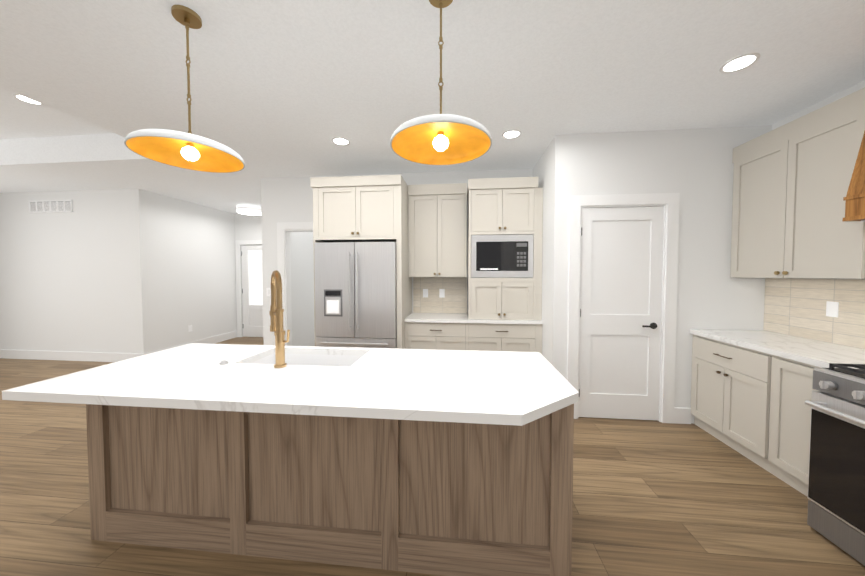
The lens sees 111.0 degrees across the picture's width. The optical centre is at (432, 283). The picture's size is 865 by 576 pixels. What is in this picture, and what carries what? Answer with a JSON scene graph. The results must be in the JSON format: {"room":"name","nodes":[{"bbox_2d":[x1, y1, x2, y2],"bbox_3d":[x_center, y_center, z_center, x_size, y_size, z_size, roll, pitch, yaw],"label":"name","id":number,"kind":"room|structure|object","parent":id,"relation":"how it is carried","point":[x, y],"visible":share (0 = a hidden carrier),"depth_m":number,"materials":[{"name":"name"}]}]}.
{"room":"kitchen","nodes":[
{"label":"kitchen","id":0,"kind":"room"},
{"bbox_2d":[0,189,151,353],"bbox_3d":[-6.208,-0.119,4.982,3.110,2.790,0.120,0,2,6],"label":"wall","id":1,"kind":"structure","parent":0,"point":[122,270],"depth_m":4.89,"materials":[{"name":"white paint"}]},
{"bbox_2d":[29,200,72,212],"bbox_3d":[-6.275,-1.270,4.885,0.810,0.196,0.012,0,2,6],"label":"air vent","id":2,"kind":"object","parent":1,"relation":"in","point":[43,206],"visible":0.96,"depth_m":4.88,"materials":[{"name":"white metal"}]},
{"bbox_2d":[0,349,145,361],"bbox_3d":[-6.222,1.202,4.957,3.155,0.150,0.015,0,2,6],"label":"baseboard","id":3,"kind":"structure","parent":1,"relation":"attached to","point":[7,354],"depth_m":4.94,"materials":[{"name":"white wood"}]},
{"bbox_2d":[148,192,235,350],"bbox_3d":[-4.616,-0.146,5.827,0.130,2.790,1.860,0,2,6],"label":"wall","id":4,"kind":"structure","parent":0,"point":[192,248],"depth_m":5.61,"materials":[{"name":"white paint"}]},
{"bbox_2d":[145,331,236,353],"bbox_3d":[-4.556,1.176,5.809,0.020,0.150,1.985,0,2,6],"label":"baseboard","id":5,"kind":"structure","parent":4,"relation":"attached to","point":[215,339],"depth_m":6.13,"materials":[{"name":"white wood"}]},
{"bbox_2d":[236,214,259,336],"bbox_3d":[-3.330,-0.173,6.702,2.515,2.790,0.120,0,2,6],"label":"wall","id":6,"kind":"structure","parent":0,"point":[247,226],"depth_m":6.70,"materials":[{"name":"white paint"}]},
{"bbox_2d":[235,240,261,336],"bbox_3d":[-3.881,0.122,6.697,1.140,2.200,0.018,0,2,6],"label":"door frame","id":7,"kind":"structure","parent":6,"relation":"attached to","point":[257,242],"depth_m":6.73,"materials":[{"name":"white wood"}]},
{"bbox_2d":[241,245,262,336],"bbox_3d":[-3.879,0.175,6.713,0.910,2.077,0.100,0,2,6],"label":"front door","id":8,"kind":"structure","parent":6,"relation":"in","point":[252,293],"depth_m":6.75,"materials":[{"name":"white"}]},
{"bbox_2d":[260,169,531,345],"bbox_3d":[-0.503,-0.092,4.117,3.865,2.790,0.120,0,2,6],"label":"wall","id":9,"kind":"structure","parent":0,"point":[285,199],"depth_m":4.22,"materials":[{"name":"white paint"}]},
{"bbox_2d":[266,288,270,295],"bbox_3d":[-2.331,0.119,4.242,0.075,0.120,0.010,0,2,6],"label":"light switch","id":10,"kind":"object","parent":9,"relation":"attached to","point":[268,290],"depth_m":4.24,"materials":[{"name":"white plastic"}]},
{"bbox_2d":[277,222,312,345],"bbox_3d":[-1.676,0.219,4.236,1.020,2.160,0.138,0,2,6],"label":"door frame","id":11,"kind":"structure","parent":9,"relation":"attached to","point":[284,229],"depth_m":4.21,"materials":[{"name":"white wood"}]},
{"bbox_2d":[408,183,466,276],"bbox_3d":[0.073,-0.650,3.802,0.718,1.131,0.351,0,2,6],"label":"upper cabinet","id":12,"kind":"object","parent":9,"relation":"attached to","point":[437,230],"visible":1,"depth_m":3.66,"materials":[{"name":"grey wood"}]},
{"bbox_2d":[0,337,864,575],"bbox_3d":[-2.622,1.443,1.266,11.460,0.100,11.250,0,2,6],"label":"floor","id":13,"kind":"structure","parent":0,"point":[654,498],"depth_m":1.79,"materials":[{"name":"brown wood"}]},
{"bbox_2d":[78,347,577,575],"bbox_3d":[-0.574,0.941,1.786,2.488,0.870,0.644,0,2,6],"label":"kitchen island","id":14,"kind":"object","parent":13,"relation":"on","point":[444,462],"depth_m":1.48,"materials":[{"name":"brown wood"}]},
{"bbox_2d":[2,379,577,430],"bbox_3d":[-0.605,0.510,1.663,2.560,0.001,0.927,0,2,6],"label":"island countertop","id":15,"kind":"structure","parent":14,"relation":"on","point":[168,396],"depth_m":1.25,"materials":[{"name":"white stone"}]},
{"bbox_2d":[219,360,228,364],"bbox_3d":[-1.215,0.458,1.732,0.044,0.017,0.044,0,2,6],"label":"switch","id":16,"kind":"object","parent":15,"relation":"on","point":[223,362],"visible":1,"depth_m":1.72,"materials":[{"name":"silver metal"}]},
{"bbox_2d":[269,270,289,367],"bbox_3d":[-0.892,0.194,1.737,0.213,0.544,0.185,0,2,6],"label":"kitchen faucet","id":17,"kind":"object","parent":15,"relation":"on","point":[276,311],"visible":1,"depth_m":1.66,"materials":[{"name":"gold metal"}]},
{"bbox_2d":[314,242,396,347],"bbox_3d":[-0.841,0.422,3.685,0.930,1.790,0.793,0,2,6],"label":"refrigerator","id":18,"kind":"object","parent":13,"relation":"on","point":[355,294],"visible":0.58,"depth_m":3.33,"materials":[{"name":"silver metal"}]},
{"bbox_2d":[310,175,411,348],"bbox_3d":[-0.828,0.053,3.719,1.040,2.525,0.741,0,2,6],"label":"tall cabinet","id":19,"kind":"object","parent":13,"relation":"on","point":[360,208],"visible":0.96,"depth_m":3.35,"materials":[{"name":"beige wood"}]},
{"bbox_2d":[404,321,475,349],"bbox_3d":[0.101,0.877,3.744,0.804,0.875,0.556,0,2,6],"label":"base cabinet","id":20,"kind":"object","parent":13,"relation":"on","point":[437,335],"depth_m":3.46,"materials":[{"name":"grey wood"}]},
{"bbox_2d":[404,313,542,324],"bbox_3d":[0.480,0.424,3.678,1.568,0.035,0.582,0,2,6],"label":"countertop","id":21,"kind":"structure","parent":20,"relation":"on","point":[448,318],"depth_m":3.43,"materials":[{"name":"white stone"}]},
{"bbox_2d":[467,177,542,319],"bbox_3d":[0.847,-0.396,3.631,0.834,1.603,0.551,0,2,6],"label":"tall cabinet","id":22,"kind":"object","parent":21,"relation":"on","point":[506,206],"visible":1,"depth_m":3.38,"materials":[{"name":"grey wood"}]},
{"bbox_2d":[471,234,533,277],"bbox_3d":[0.808,-0.317,3.535,0.692,0.485,0.290,0,2,6],"label":"microwave","id":23,"kind":"object","parent":22,"relation":"in","point":[502,256],"visible":1,"depth_m":3.39,"materials":[{"name":"silver metal"}]},
{"bbox_2d":[476,325,541,353],"bbox_3d":[0.807,0.880,3.673,0.913,0.875,0.556,0,2,6],"label":"base cabinet","id":24,"kind":"object","parent":13,"relation":"on","point":[518,338],"depth_m":3.38,"materials":[{"name":"grey wood"}]},
{"bbox_2d":[690,329,864,495],"bbox_3d":[2.693,0.908,2.217,0.670,0.910,1.193,0,2,6],"label":"base cabinet","id":25,"kind":"object","parent":13,"relation":"on","point":[751,392],"visible":0.79,"depth_m":2.19,"materials":[{"name":"grey wood"}]},
{"bbox_2d":[805,363,864,565],"bbox_3d":[2.461,0.918,1.276,0.904,0.948,0.714,0,2,6],"label":"gas range","id":26,"kind":"object","parent":13,"relation":"on","point":[836,493],"visible":1,"depth_m":1.54,"materials":[{"name":"black"}]},
{"bbox_2d":[0,0,864,213],"bbox_3d":[-2.561,-1.603,1.175,11.180,0.415,10.870,0,2,6],"label":"ceiling","id":27,"kind":"structure","parent":0,"point":[284,88],"depth_m":2.04,"materials":[{"name":"paint"}]},
{"bbox_2d":[12,94,42,104],"bbox_3d":[-3.858,-1.759,2.844,0.186,0.006,0.186,0,2,6],"label":"recessed light","id":28,"kind":"object","parent":27,"relation":"in","point":[22,98],"visible":0.69,"depth_m":2.84,"materials":[{"name":"white plastic"}]},
{"bbox_2d":[124,5,244,172],"bbox_3d":[-1.287,-1.030,1.571,0.490,0.753,0.490,0,2,6],"label":"pendant lamp","id":29,"kind":"object","parent":27,"relation":"hanging from","point":[189,150],"visible":1,"depth_m":1.57,"materials":[{"name":"gold metal"}]},
{"bbox_2d":[236,204,260,214],"bbox_3d":[-3.632,-1.474,5.927,0.476,0.139,0.476,0,2,6],"label":"flush-mount ceiling light","id":30,"kind":"object","parent":27,"relation":"attached to","point":[247,209],"visible":0.81,"depth_m":5.77,"materials":[{"name":"white glass"}]},
{"bbox_2d":[331,137,349,145],"bbox_3d":[-0.935,-1.450,3.035,0.186,0.006,0.186,0,2,6],"label":"recessed light","id":31,"kind":"object","parent":27,"relation":"in","point":[340,141],"visible":1,"depth_m":3.04,"materials":[{"name":"white plastic"}]},
{"bbox_2d":[390,0,491,164],"bbox_3d":[0.041,-1.027,1.444,0.490,0.753,0.490,0,2,6],"label":"pendant lamp","id":32,"kind":"object","parent":27,"relation":"hanging from","point":[442,139],"visible":1,"depth_m":1.47,"materials":[{"name":"gold metal"}]},
{"bbox_2d":[502,130,521,138],"bbox_3d":[0.768,-1.445,2.883,0.186,0.006,0.186,0,2,6],"label":"recessed light","id":33,"kind":"object","parent":27,"relation":"in","point":[510,134],"visible":1,"depth_m":2.88,"materials":[{"name":"white plastic"}]},
{"bbox_2d":[719,53,760,73],"bbox_3d":[1.974,-1.415,1.914,0.186,0.006,0.186,0,2,6],"label":"recessed light","id":34,"kind":"object","parent":27,"relation":"in","point":[739,63],"visible":1,"depth_m":1.91,"materials":[{"name":"white plastic"}]},
{"bbox_2d":[532,147,547,360],"bbox_3d":[1.323,-0.072,3.466,0.140,2.790,0.810,0,2,6],"label":"wall","id":35,"kind":"structure","parent":0,"point":[540,170],"depth_m":3.27,"materials":[{"name":"white paint"}]},
{"bbox_2d":[548,125,771,423],"bbox_3d":[2.141,-0.054,2.907,1.880,2.790,0.120,0,2,6],"label":"wall","id":36,"kind":"structure","parent":0,"point":[696,164],"depth_m":2.81,"materials":[{"name":"white paint"}]},
{"bbox_2d":[578,206,663,420],"bbox_3d":[1.828,0.298,2.889,0.750,2.070,0.094,0,2,6],"label":"pantry door","id":37,"kind":"structure","parent":36,"relation":"in","point":[620,304],"depth_m":2.91,"materials":[{"name":"white wood"}]},
{"bbox_2d":[567,193,679,422],"bbox_3d":[1.832,0.243,2.928,0.984,2.195,0.118,0,2,6],"label":"door frame","id":38,"kind":"structure","parent":36,"relation":"attached to","point":[669,202],"depth_m":2.85,"materials":[{"name":"white wood"}]},
{"bbox_2d":[764,80,864,301],"bbox_3d":[2.781,0.065,-0.919,0.120,2.790,7.610,0,2,6],"label":"wall","id":39,"kind":"structure","parent":0,"point":[860,85],"depth_m":2.34,"materials":[{"name":"white paint"}]},
{"bbox_2d":[730,87,864,279],"bbox_3d":[2.857,-0.634,2.273,0.341,1.192,0.954,0,2,6],"label":"upper cabinet","id":40,"kind":"object","parent":39,"relation":"attached to","point":[791,181],"visible":1,"depth_m":2.19,"materials":[{"name":"grey wood"}]},
{"bbox_2d":[764,278,864,348],"bbox_3d":[2.959,0.048,1.559,0.016,0.850,2.396,0,2,6],"label":"backsplash","id":41,"kind":"structure","parent":39,"relation":"attached to","point":[829,310],"depth_m":2.34,"materials":[{"name":"tile"}]},
{"bbox_2d":[842,131,864,221],"bbox_3d":[2.706,-0.874,1.318,0.453,1.045,0.961,0,2,6],"label":"range hood","id":42,"kind":"object","parent":39,"relation":"attached to","point":[854,198],"visible":1,"depth_m":1.79,"materials":[{"name":"brown wood"}]}
]}

